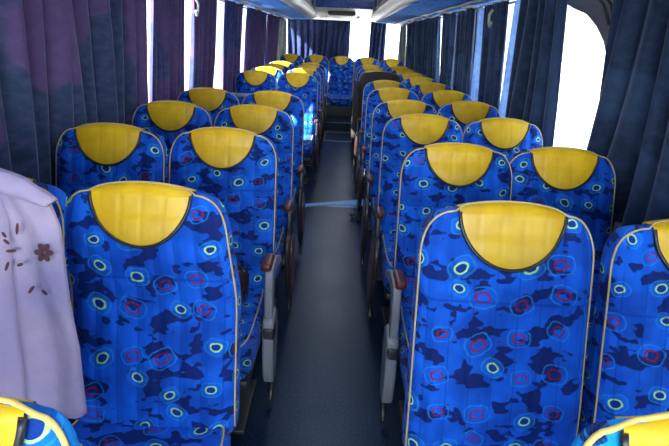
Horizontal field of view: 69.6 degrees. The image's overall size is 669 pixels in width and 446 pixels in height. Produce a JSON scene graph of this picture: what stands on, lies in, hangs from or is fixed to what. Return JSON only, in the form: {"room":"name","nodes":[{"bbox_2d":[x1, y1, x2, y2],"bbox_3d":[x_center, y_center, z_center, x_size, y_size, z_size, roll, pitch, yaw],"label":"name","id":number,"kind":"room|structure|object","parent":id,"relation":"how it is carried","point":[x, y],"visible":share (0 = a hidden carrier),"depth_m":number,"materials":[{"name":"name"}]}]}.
{"room":"vehicle interior","nodes":[
{"label":"vehicle interior","id":0,"kind":"room"},
{"bbox_2d":[229,0,284,18],"bbox_3d":[-1.153,-1.134,3.871,0.156,2.100,12.500,3,21,0],"label":"wall","id":1,"kind":"structure","parent":0,"point":[229,0],"depth_m":5.99,"materials":[{"name":"white plastic"}]},
{"bbox_2d":[232,0,315,18],"bbox_3d":[-0.772,-1.805,3.366,0.710,0.343,11.350,3,21,0],"label":"luggage rack","id":2,"kind":"object","parent":1,"relation":"attached to","point":[294,9],"visible":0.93,"depth_m":5.78,"materials":[{"name":"plastic"}]},
{"bbox_3d":[-1.048,-1.706,3.543,0.018,0.018,12.000,3,21,0],"label":"rail","id":3,"kind":"object","parent":1,"relation":"attached to","visible":0},
{"bbox_2d":[0,0,73,185],"bbox_3d":[-1.135,-0.383,1.480,0.170,1.015,1.137,3,21,0],"label":"curtain","id":4,"kind":"object","parent":3,"relation":"hanging from","point":[37,104],"visible":0.73,"depth_m":1.76,"materials":[{"name":"blue fabric"}]},
{"bbox_2d":[0,168,86,418],"bbox_3d":[-0.867,0.157,1.144,0.567,0.673,0.213,3,21,0],"label":"jacket","id":5,"kind":"object","parent":4,"relation":"hanging from","point":[40,354],"visible":0.95,"depth_m":1.14,"materials":[{"name":"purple fabric"}]},
{"bbox_2d":[66,0,148,127],"bbox_3d":[-1.119,-0.734,2.393,0.167,1.015,0.934,3,21,0],"label":"curtain","id":6,"kind":"object","parent":3,"relation":"hanging from","point":[108,38],"visible":0.57,"depth_m":2.30,"materials":[{"name":"blue fabric"}]},
{"bbox_2d":[149,0,184,102],"bbox_3d":[-1.099,-1.024,3.153,0.142,1.015,0.614,3,21,0],"label":"curtain","id":7,"kind":"object","parent":3,"relation":"hanging from","point":[166,62],"visible":0.67,"depth_m":3.05,"materials":[{"name":"purple fabric"}]},
{"bbox_2d":[188,0,216,89],"bbox_3d":[-1.083,-1.331,3.951,0.146,1.015,0.705,3,21,0],"label":"curtain","id":8,"kind":"object","parent":3,"relation":"hanging from","point":[203,27],"visible":0.65,"depth_m":3.83,"materials":[{"name":"purple fabric"}]},
{"bbox_2d":[194,0,199,16],"bbox_3d":[-0.995,-1.563,3.491,0.030,0.127,0.076,3,21,0],"label":"curtain hook","id":9,"kind":"object","parent":8,"relation":"attached to","point":[196,1],"visible":1,"depth_m":3.49,"materials":[{"name":"white plastic"}]},
{"bbox_2d":[220,0,242,92],"bbox_3d":[-1.065,-1.724,4.976,0.147,1.015,0.826,3,21,0],"label":"curtain","id":10,"kind":"object","parent":3,"relation":"hanging from","point":[233,12],"visible":0.8,"depth_m":4.80,"materials":[{"name":"fabric"}]},
{"bbox_2d":[243,7,266,71],"bbox_3d":[-1.040,-2.233,6.305,0.142,1.015,1.379,3,21,0],"label":"curtain","id":11,"kind":"object","parent":3,"relation":"hanging from","point":[256,21],"visible":0.64,"depth_m":6.03,"materials":[{"name":"fabric"}]},
{"bbox_2d":[264,14,279,64],"bbox_3d":[-1.014,-2.757,7.673,0.142,1.015,1.259,3,21,0],"label":"curtain","id":12,"kind":"object","parent":3,"relation":"hanging from","point":[272,27],"visible":0.59,"depth_m":7.45,"materials":[{"name":"purple fabric"}]},
{"bbox_2d":[277,18,284,60],"bbox_3d":[-0.996,-3.131,8.647,0.145,1.015,0.652,3,21,0],"label":"curtain","id":13,"kind":"object","parent":3,"relation":"hanging from","point":[282,21],"visible":0.56,"depth_m":8.53,"materials":[{"name":"grey fabric"}]},
{"bbox_2d":[283,20,401,97],"bbox_3d":[0.147,-3.304,9.683,2.440,2.100,0.050,3,21,0],"label":"wall","id":14,"kind":"structure","parent":0,"point":[285,29],"depth_m":9.56,"materials":[{"name":"white"}]},
{"bbox_2d":[287,19,350,60],"bbox_3d":[-0.309,-3.570,9.402,1.221,0.755,0.087,3,21,0],"label":"curtain","id":15,"kind":"object","parent":14,"relation":"hanging from","point":[329,39],"visible":0.78,"depth_m":9.38,"materials":[{"name":"blue fabric"}]},
{"bbox_2d":[328,11,355,15],"bbox_3d":[0.133,-3.834,8.816,0.500,0.060,0.230,3,21,0],"label":"air vent","id":16,"kind":"object","parent":14,"relation":"attached to","point":[337,13],"visible":1,"depth_m":8.71,"materials":[{"name":"black plastic"}]},
{"bbox_2d":[285,7,406,25],"bbox_3d":[0.174,-3.844,8.929,2.440,0.220,0.950,3,21,0],"label":"trim","id":17,"kind":"structure","parent":14,"relation":"attached to","point":[365,15],"depth_m":9.05,"materials":[{"name":"white plastic"}]},
{"bbox_2d":[368,22,386,63],"bbox_3d":[0.837,-3.513,9.403,0.319,0.755,0.087,3,21,0],"label":"curtain","id":18,"kind":"object","parent":14,"relation":"hanging from","point":[377,30],"visible":0.9,"depth_m":9.38,"materials":[{"name":"blue fabric"}]},
{"bbox_2d":[230,130,580,445],"bbox_3d":[-0.011,-0.087,4.305,2.540,0.060,12.500,3,21,0],"label":"floor","id":19,"kind":"structure","parent":0,"point":[329,354],"depth_m":2.43,"materials":[{"name":"grey carpet"}]},
{"bbox_2d":[0,395,79,445],"bbox_3d":[-0.502,0.770,0.407,0.440,1.092,0.622,3,21,0],"label":"passenger seat","id":20,"kind":"object","parent":19,"relation":"on","point":[23,422],"visible":1,"depth_m":0.49,"materials":[{"name":"fabric"}]},
{"bbox_2d":[26,177,72,421],"bbox_3d":[-0.932,0.470,1.149,0.452,1.079,0.684,3,21,0],"label":"passenger seat","id":21,"kind":"object","parent":19,"relation":"on","point":[59,206],"visible":0.12,"depth_m":1.24,"materials":[{"name":"fabric"}]},
{"bbox_2d":[55,122,167,423],"bbox_3d":[-0.919,0.205,1.841,0.452,1.079,0.684,3,21,0],"label":"passenger seat","id":22,"kind":"object","parent":19,"relation":"on","point":[89,155],"visible":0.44,"depth_m":1.90,"materials":[{"name":"fabric"}]},
{"bbox_2d":[65,181,240,445],"bbox_3d":[-0.498,0.491,1.170,0.481,1.066,0.688,3,21,0],"label":"passenger seat","id":23,"kind":"object","parent":19,"relation":"on","point":[154,279],"visible":0.93,"depth_m":1.24,"materials":[{"name":"fabric"}]},
{"bbox_2d":[73,421,230,445],"bbox_3d":[-0.497,0.670,1.142,0.437,0.159,0.499,3,21,0],"label":"cushion","id":24,"kind":"object","parent":23,"relation":"on","point":[89,433],"depth_m":1.25,"materials":[{"name":"fabric"}]},
{"bbox_2d":[132,100,213,183],"bbox_3d":[-0.906,-0.060,2.532,0.452,1.079,0.684,3,21,0],"label":"passenger seat","id":25,"kind":"object","parent":19,"relation":"on","point":[168,119],"visible":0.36,"depth_m":2.59,"materials":[{"name":"fabric"}]},
{"bbox_2d":[177,87,239,121],"bbox_3d":[-0.892,-0.325,3.224,0.452,1.079,0.684,3,21,0],"label":"passenger seat","id":26,"kind":"object","parent":19,"relation":"on","point":[214,100],"visible":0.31,"depth_m":3.27,"materials":[{"name":"fabric"}]},
{"bbox_2d":[169,127,281,434],"bbox_3d":[-0.457,0.217,1.869,0.493,1.079,0.695,3,21,0],"label":"passenger seat","id":27,"kind":"object","parent":19,"relation":"on","point":[238,167],"visible":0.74,"depth_m":1.93,"materials":[{"name":"fabric"}]},
{"bbox_2d":[236,259,249,302],"bbox_3d":[-0.389,0.216,1.824,0.125,0.196,0.171,3,21,0],"label":"armrest","id":28,"kind":"object","parent":27,"relation":"on","point":[244,278],"visible":0.23,"depth_m":1.80,"materials":[{"name":"plastic"}]},
{"bbox_2d":[240,288,264,379],"bbox_3d":[-0.484,0.397,1.841,0.407,0.161,0.499,3,21,0],"label":"cushion","id":29,"kind":"object","parent":27,"relation":"on","point":[252,309],"depth_m":1.75,"materials":[{"name":"fabric"}]},
{"bbox_2d":[233,93,248,96],"bbox_3d":[-0.801,-0.509,3.805,0.568,1.014,0.027,3,21,0],"label":"grab rail","id":30,"kind":"object","parent":19,"relation":"on","point":[236,94],"visible":0.02,"depth_m":3.62,"materials":[{"name":"metal"}]},
{"bbox_2d":[214,104,296,310],"bbox_3d":[-0.447,-0.037,2.532,0.481,1.079,0.684,3,21,0],"label":"passenger seat","id":31,"kind":"object","parent":19,"relation":"on","point":[272,123],"visible":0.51,"depth_m":2.59,"materials":[{"name":"fabric"}]},
{"bbox_2d":[275,226,285,278],"bbox_3d":[-0.471,0.142,2.505,0.407,0.161,0.499,3,21,0],"label":"cushion","id":32,"kind":"object","parent":31,"relation":"on","point":[280,230],"depth_m":2.49,"materials":[{"name":"fabric"}]},
{"bbox_2d":[235,70,276,104],"bbox_3d":[-0.859,-1.015,5.024,0.452,1.079,0.684,3,21,0],"label":"passenger seat","id":33,"kind":"object","parent":19,"relation":"on","point":[249,81],"visible":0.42,"depth_m":5.08,"materials":[{"name":"fabric"}]},
{"bbox_2d":[251,66,283,80],"bbox_3d":[-0.846,-1.280,5.715,0.452,1.079,0.684,3,21,0],"label":"passenger seat","id":34,"kind":"object","parent":19,"relation":"on","point":[277,73],"visible":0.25,"depth_m":5.77,"materials":[{"name":"fabric"}]},
{"bbox_2d":[241,90,305,266],"bbox_3d":[-0.434,-0.302,3.224,0.481,1.079,0.684,3,21,0],"label":"passenger seat","id":35,"kind":"object","parent":19,"relation":"on","point":[293,105],"visible":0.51,"depth_m":3.28,"materials":[{"name":"blue fabric"}]},
{"bbox_2d":[292,187,297,219],"bbox_3d":[-0.458,-0.123,3.196,0.407,0.161,0.499,3,21,0],"label":"cushion","id":36,"kind":"object","parent":35,"relation":"on","point":[295,189],"depth_m":3.22,"materials":[{"name":"fabric"}]},
{"bbox_2d":[262,63,289,73],"bbox_3d":[-0.832,-1.545,6.407,0.452,1.079,0.684,3,21,0],"label":"passenger seat","id":37,"kind":"object","parent":19,"relation":"on","point":[285,69],"visible":0.16,"depth_m":6.46,"materials":[{"name":"fabric"}]},
{"bbox_2d":[270,61,294,69],"bbox_3d":[-0.819,-1.810,7.098,0.452,1.079,0.684,3,21,0],"label":"passenger seat","id":38,"kind":"object","parent":19,"relation":"on","point":[291,66],"visible":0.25,"depth_m":7.15,"materials":[{"name":"fabric"}]},
{"bbox_2d":[277,72,318,184],"bbox_3d":[-0.400,-0.993,5.024,0.481,1.079,0.684,3,21,0],"label":"passenger seat","id":39,"kind":"object","parent":19,"relation":"on","point":[304,86],"visible":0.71,"depth_m":5.08,"materials":[{"name":"blue fabric"}]},
{"bbox_2d":[303,135,313,156],"bbox_3d":[-0.424,-0.813,4.997,0.407,0.161,0.499,3,21,0],"label":"cushion","id":40,"kind":"object","parent":39,"relation":"on","point":[308,146],"depth_m":4.81,"materials":[{"name":"fabric"}]},
{"bbox_2d":[287,68,321,166],"bbox_3d":[-0.387,-1.258,5.715,0.481,1.079,0.684,3,21,0],"label":"passenger seat","id":41,"kind":"object","parent":19,"relation":"on","point":[316,74],"visible":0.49,"depth_m":5.77,"materials":[{"name":"blue fabric"}]},
{"bbox_2d":[293,65,323,152],"bbox_3d":[-0.374,-1.523,6.407,0.481,1.079,0.684,3,21,0],"label":"passenger seat","id":42,"kind":"object","parent":19,"relation":"on","point":[319,70],"visible":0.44,"depth_m":6.46,"materials":[{"name":"blue fabric"}]},
{"bbox_2d":[298,62,325,137],"bbox_3d":[-0.361,-1.788,7.098,0.481,1.079,0.684,3,21,0],"label":"passenger seat","id":43,"kind":"object","parent":19,"relation":"on","point":[307,63],"visible":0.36,"depth_m":7.15,"materials":[{"name":"blue fabric"}]},
{"bbox_2d":[323,131,351,141],"bbox_3d":[0.051,-1.352,7.514,0.430,0.006,0.760,3,21,0],"label":"floor hatch","id":44,"kind":"object","parent":19,"relation":"on","point":[325,131],"visible":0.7,"depth_m":7.41,"materials":[{"name":"grey plastic"}]},
{"bbox_2d":[325,116,350,130],"bbox_3d":[0.082,-1.986,8.995,2.440,0.130,2.180,3,21,0],"label":"platform","id":45,"kind":"object","parent":19,"relation":"on","point":[328,126],"visible":0.14,"depth_m":8.00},
{"bbox_2d":[280,53,302,66],"bbox_3d":[-0.818,-2.514,8.670,0.469,1.005,0.703,3,21,0],"label":"seat","id":46,"kind":"object","parent":45,"relation":"on","point":[295,59],"visible":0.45,"depth_m":8.75,"materials":[{"name":"fabric"}]},
{"bbox_2d":[304,55,328,109],"bbox_3d":[-0.356,-2.492,8.670,0.469,1.005,0.703,3,21,0],"label":"seat","id":47,"kind":"object","parent":45,"relation":"on","point":[319,59],"visible":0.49,"depth_m":8.75,"materials":[{"name":"fabric"}]},
{"bbox_2d":[325,122,350,123],"bbox_3d":[0.066,-1.654,7.955,0.480,0.019,0.050,3,21,0],"label":"step nosing","id":48,"kind":"structure","parent":45,"relation":"attached to","point":[325,122],"depth_m":7.93,"materials":[{"name":"black plastic"}]},
{"bbox_2d":[326,56,353,116],"bbox_3d":[0.105,-2.469,8.670,0.469,1.005,0.703,3,21,0],"label":"seat","id":49,"kind":"object","parent":45,"relation":"on","point":[341,68],"visible":0.98,"depth_m":8.76,"materials":[{"name":"fabric"}]},
{"bbox_2d":[327,94,351,105],"bbox_3d":[0.094,-2.220,8.669,0.457,0.161,0.519,3,21,0],"label":"cushion","id":50,"kind":"object","parent":49,"relation":"on","point":[332,99],"depth_m":8.45,"materials":[{"name":"fabric"}]},
{"bbox_2d":[352,57,378,96],"bbox_3d":[0.567,-2.446,8.670,0.469,1.005,0.703,3,21,0],"label":"seat","id":51,"kind":"object","parent":45,"relation":"on","point":[364,60],"visible":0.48,"depth_m":8.75,"materials":[{"name":"fabric"}]},
{"bbox_2d":[380,58,402,69],"bbox_3d":[1.028,-2.424,8.670,0.469,1.005,0.703,3,21,0],"label":"seat","id":52,"kind":"object","parent":45,"relation":"on","point":[390,62],"visible":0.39,"depth_m":8.75,"materials":[{"name":"fabric"}]},
{"bbox_2d":[349,213,361,219],"bbox_3d":[0.179,-0.061,4.093,0.108,0.058,0.090,14,24,27],"label":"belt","id":53,"kind":"object","parent":19,"relation":"on","point":[352,215],"visible":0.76,"depth_m":4.07,"materials":[{"name":"black fabric"}]},
{"bbox_2d":[353,117,364,180],"bbox_3d":[0.469,-1.042,5.264,0.481,1.079,0.684,3,21,0],"label":"passenger seat","id":54,"kind":"object","parent":19,"relation":"on","point":[358,122],"visible":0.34,"depth_m":5.18,"materials":[{"name":"black plastic"}]},
{"bbox_2d":[351,72,400,137],"bbox_3d":[0.464,-1.306,5.342,0.544,0.703,0.390,3,21,0],"label":"jacket","id":55,"kind":"object","parent":54,"relation":"on","point":[367,77],"visible":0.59,"depth_m":5.30,"materials":[{"name":"fabric"}]},
{"bbox_2d":[351,64,382,120],"bbox_3d":[0.508,-1.837,7.338,0.481,1.079,0.684,3,21,0],"label":"passenger seat","id":56,"kind":"object","parent":19,"relation":"on","point":[367,65],"visible":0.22,"depth_m":7.40,"materials":[{"name":"blue fabric"}]},
{"bbox_2d":[352,70,383,162],"bbox_3d":[0.482,-1.307,5.956,0.481,1.079,0.684,3,21,0],"label":"passenger seat","id":57,"kind":"object","parent":19,"relation":"on","point":[372,70],"visible":0.09,"depth_m":6.02,"materials":[{"name":"fabric"}]},
{"bbox_2d":[351,67,385,144],"bbox_3d":[0.495,-1.572,6.647,0.481,1.079,0.684,3,21,0],"label":"passenger seat","id":58,"kind":"object","parent":19,"relation":"on","point":[360,71],"visible":0.16,"depth_m":6.71,"materials":[{"name":"fabric"}]},
{"bbox_2d":[355,80,406,193],"bbox_3d":[0.456,-0.777,4.573,0.481,1.079,0.684,3,21,0],"label":"passenger seat","id":59,"kind":"object","parent":19,"relation":"on","point":[377,84],"visible":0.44,"depth_m":4.63,"materials":[{"name":"blue fabric"}]},
{"bbox_2d":[357,87,418,231],"bbox_3d":[0.443,-0.512,3.881,0.481,1.079,0.684,3,21,0],"label":"passenger seat","id":60,"kind":"object","parent":19,"relation":"on","point":[375,97],"visible":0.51,"depth_m":3.94,"materials":[{"name":"blue fabric"}]},
{"bbox_2d":[386,66,409,72],"bbox_3d":[0.970,-1.815,7.338,0.452,1.079,0.684,3,21,0],"label":"passenger seat","id":61,"kind":"object","parent":19,"relation":"on","point":[392,68],"visible":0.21,"depth_m":7.39,"materials":[{"name":"fabric"}]},
{"bbox_2d":[360,99,436,280],"bbox_3d":[0.428,-0.211,3.097,0.481,1.079,0.684,3,21,0],"label":"passenger seat","id":62,"kind":"object","parent":19,"relation":"on","point":[383,112],"visible":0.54,"depth_m":3.15,"materials":[{"name":"blue fabric"}]},
{"bbox_2d":[370,197,380,239],"bbox_3d":[0.435,-0.030,3.069,0.407,0.161,0.499,3,21,0],"label":"cushion","id":63,"kind":"object","parent":62,"relation":"on","point":[373,204],"depth_m":3.06,"materials":[{"name":"fabric"}]},
{"bbox_2d":[390,69,417,74],"bbox_3d":[0.957,-1.550,6.647,0.452,1.079,0.684,3,21,0],"label":"passenger seat","id":64,"kind":"object","parent":19,"relation":"on","point":[397,71],"visible":0.18,"depth_m":6.70,"materials":[{"name":"fabric"}]},
{"bbox_2d":[398,72,425,82],"bbox_3d":[0.944,-1.284,5.956,0.452,1.079,0.684,3,21,0],"label":"passenger seat","id":65,"kind":"object","parent":19,"relation":"on","point":[405,75],"visible":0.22,"depth_m":6.00,"materials":[{"name":"fabric"}]},
{"bbox_2d":[367,113,462,327],"bbox_3d":[0.435,0.019,2.499,0.481,1.079,0.684,3,21,0],"label":"passenger seat","id":66,"kind":"object","parent":19,"relation":"on","point":[402,134],"visible":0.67,"depth_m":2.56,"materials":[{"name":"fabric"}]},
{"bbox_2d":[379,234,394,291],"bbox_3d":[0.442,0.200,2.471,0.407,0.161,0.499,3,21,0],"label":"cushion","id":67,"kind":"object","parent":66,"relation":"on","point":[386,248],"depth_m":2.40,"materials":[{"name":"fabric"}]},
{"bbox_2d":[401,77,437,90],"bbox_3d":[0.931,-1.019,5.264,0.452,1.079,0.684,3,21,0],"label":"passenger seat","id":68,"kind":"object","parent":19,"relation":"on","point":[409,82],"visible":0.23,"depth_m":5.31,"materials":[{"name":"fabric"}]},
{"bbox_2d":[410,82,451,100],"bbox_3d":[0.918,-0.754,4.573,0.452,1.079,0.684,3,21,0],"label":"passenger seat","id":69,"kind":"object","parent":19,"relation":"on","point":[420,89],"visible":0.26,"depth_m":4.62,"materials":[{"name":"fabric"}]},
{"bbox_2d":[380,142,512,428],"bbox_3d":[0.432,0.292,1.789,0.500,1.079,0.701,3,21,0],"label":"passenger seat","id":70,"kind":"object","parent":19,"relation":"on","point":[432,177],"visible":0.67,"depth_m":1.85,"materials":[{"name":"fabric"}]},
{"bbox_2d":[398,307,411,390],"bbox_3d":[0.442,0.473,1.761,0.407,0.161,0.499,3,21,0],"label":"cushion","id":71,"kind":"object","parent":70,"relation":"on","point":[405,312],"depth_m":1.74,"materials":[{"name":"fabric"}]},
{"bbox_2d":[421,90,471,111],"bbox_3d":[0.904,-0.489,3.881,0.452,1.079,0.684,3,21,0],"label":"passenger seat","id":72,"kind":"object","parent":19,"relation":"on","point":[437,98],"visible":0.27,"depth_m":3.93,"materials":[{"name":"fabric"}]},
{"bbox_2d":[437,101,499,129],"bbox_3d":[0.891,-0.224,3.190,0.452,1.079,0.684,3,21,0],"label":"passenger seat","id":73,"kind":"object","parent":19,"relation":"on","point":[463,113],"visible":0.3,"depth_m":3.24,"materials":[{"name":"fabric"}]},
{"bbox_2d":[402,200,594,445],"bbox_3d":[0.408,0.549,1.116,0.452,1.079,0.684,3,21,0],"label":"passenger seat","id":74,"kind":"object","parent":19,"relation":"on","point":[502,291],"visible":1,"depth_m":1.19,"materials":[{"name":"fabric"}]},
{"bbox_2d":[462,117,542,158],"bbox_3d":[0.878,0.041,2.498,0.452,1.079,0.684,3,21,0],"label":"passenger seat","id":75,"kind":"object","parent":19,"relation":"on","point":[506,136],"visible":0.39,"depth_m":2.55,"materials":[{"name":"fabric"}]},
{"bbox_2d":[508,146,615,434],"bbox_3d":[0.865,0.306,1.807,0.452,1.079,0.684,3,21,0],"label":"passenger seat","id":76,"kind":"object","parent":19,"relation":"on","point":[581,183],"visible":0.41,"depth_m":1.87,"materials":[{"name":"fabric"}]},
{"bbox_2d":[580,313,593,414],"bbox_3d":[0.855,0.486,1.780,0.437,0.161,0.499,3,21,0],"label":"cushion","id":77,"kind":"object","parent":76,"relation":"on","point":[591,316],"depth_m":1.68,"materials":[{"name":"fabric"}]},
{"bbox_2d":[571,411,668,445],"bbox_3d":[0.430,0.809,0.420,0.440,1.096,0.622,3,21,0],"label":"passenger seat","id":78,"kind":"object","parent":19,"relation":"on","point":[651,429],"visible":1,"depth_m":0.50,"materials":[{"name":"fabric"}]},
{"bbox_2d":[579,219,668,432],"bbox_3d":[0.887,0.583,1.120,0.452,1.057,0.684,3,21,0],"label":"passenger seat","id":79,"kind":"object","parent":19,"relation":"on","point":[627,374],"visible":0.92,"depth_m":1.20,"materials":[{"name":"fabric"}]},
{"bbox_2d":[401,0,510,89],"bbox_3d":[1.228,-1.017,3.871,0.156,2.100,12.500,3,21,0],"label":"wall","id":80,"kind":"structure","parent":0,"point":[480,6],"depth_m":4.27,"materials":[{"name":"grey"}]},
{"bbox_2d":[371,0,499,24],"bbox_3d":[0.915,-1.722,3.366,0.710,0.343,11.350,3,21,0],"label":"luggage rack","id":81,"kind":"object","parent":80,"relation":"attached to","point":[394,12],"visible":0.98,"depth_m":4.81,"materials":[{"name":"plastic"}]},
{"bbox_2d":[406,0,516,25],"bbox_3d":[1.179,-1.596,3.543,0.018,0.018,12.000,3,21,0],"label":"rail","id":82,"kind":"object","parent":80,"relation":"attached to","point":[511,2],"visible":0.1,"depth_m":3.19,"materials":[{"name":"metal"}]},
{"bbox_2d":[402,24,405,66],"bbox_3d":[1.264,-3.062,8.758,0.142,1.015,0.412,3,21,0],"label":"curtain","id":83,"kind":"object","parent":82,"relation":"hanging from","point":[404,25],"visible":0.7,"depth_m":8.60,"materials":[{"name":"grey fabric"}]},
{"bbox_2d":[405,22,417,70],"bbox_3d":[1.250,-2.661,7.711,0.142,1.015,1.250,3,21,0],"label":"curtain","id":84,"kind":"object","parent":82,"relation":"hanging from","point":[412,28],"visible":0.56,"depth_m":7.56,"materials":[{"name":"blue fabric"}]},
{"bbox_2d":[416,16,440,82],"bbox_3d":[1.224,-2.139,6.351,0.141,1.015,1.590,3,21,0],"label":"curtain","id":85,"kind":"object","parent":82,"relation":"hanging from","point":[429,30],"visible":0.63,"depth_m":6.03,"materials":[{"name":"blue fabric"}]},
{"bbox_2d":[439,13,455,87],"bbox_3d":[1.202,-1.675,5.141,0.141,1.015,0.556,3,21,0],"label":"curtain","id":86,"kind":"object","parent":82,"relation":"hanging from","point":[449,21],"visible":0.63,"depth_m":4.97,"materials":[{"name":"blue fabric"}]},
{"bbox_2d":[453,8,475,96],"bbox_3d":[1.188,-1.402,4.442,0.144,1.025,0.762,3,21,0],"label":"curtain","id":87,"kind":"object","parent":82,"relation":"hanging from","point":[465,33],"visible":0.62,"depth_m":4.29,"materials":[{"name":"blue fabric"}]},
{"bbox_2d":[471,0,508,110],"bbox_3d":[1.177,-1.126,3.723,0.149,1.025,0.863,3,21,0],"label":"curtain","id":88,"kind":"object","parent":82,"relation":"hanging from","point":[487,77],"visible":0.68,"depth_m":3.54,"materials":[{"name":"blue fabric"}]},
{"bbox_2d":[488,9,493,27],"bbox_3d":[1.113,-1.464,3.447,0.030,0.127,0.076,3,21,0],"label":"curtain hook","id":89,"kind":"object","parent":88,"relation":"attached to","point":[492,10],"visible":1,"depth_m":3.44,"materials":[{"name":"grey plastic"}]},
{"bbox_2d":[499,0,567,146],"bbox_3d":[1.157,-0.828,2.945,0.140,1.025,0.927,3,21,0],"label":"curtain","id":90,"kind":"object","parent":82,"relation":"hanging from","point":[532,74],"visible":0.68,"depth_m":2.71,"materials":[{"name":"blue fabric"}]},
{"bbox_2d":[586,0,668,232],"bbox_3d":[1.139,-0.381,1.766,0.165,1.015,0.896,3,21,0],"label":"curtain","id":91,"kind":"object","parent":82,"relation":"hanging from","point":[630,128],"visible":0.7,"depth_m":1.79,"materials":[{"name":"blue fabric"}]},
{"bbox_2d":[568,0,612,51],"bbox_3d":[1.172,-0.876,2.213,0.034,0.420,0.900,3,21,0],"label":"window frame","id":92,"kind":"structure","parent":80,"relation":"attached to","point":[598,11],"depth_m":2.12,"materials":[{"name":"grey plastic"}]},
{"bbox_2d":[611,221,621,231],"bbox_3d":[1.220,-0.742,3.977,0.045,0.050,12.400,3,21,0],"label":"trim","id":93,"kind":"structure","parent":80,"relation":"attached to","point":[617,225],"depth_m":1.98,"materials":[{"name":"grey plastic"}]},
{"bbox_3d":[0.075,-1.842,3.122,2.440,0.050,11.550,3,21,0],"label":"ceiling","id":94,"kind":"structure","parent":0,"visible":0},
{"bbox_2d":[311,0,380,9],"bbox_3d":[0.170,-3.754,8.219,1.900,0.130,0.440,3,21,0],"label":"trim","id":95,"kind":"structure","parent":94,"relation":"attached to","point":[352,4],"depth_m":8.30,"materials":[{"name":"plastic"}]},
{"label":"outside","id":96,"kind":"structure","parent":0,"visible":0},
{"bbox_2d":[147,41,603,149],"bbox_3d":[0.386,-8.144,29.005,240.000,0.100,180.000,3,21,0],"label":"ground","id":97,"kind":"structure","parent":96,"point":[580,83],"depth_m":31.41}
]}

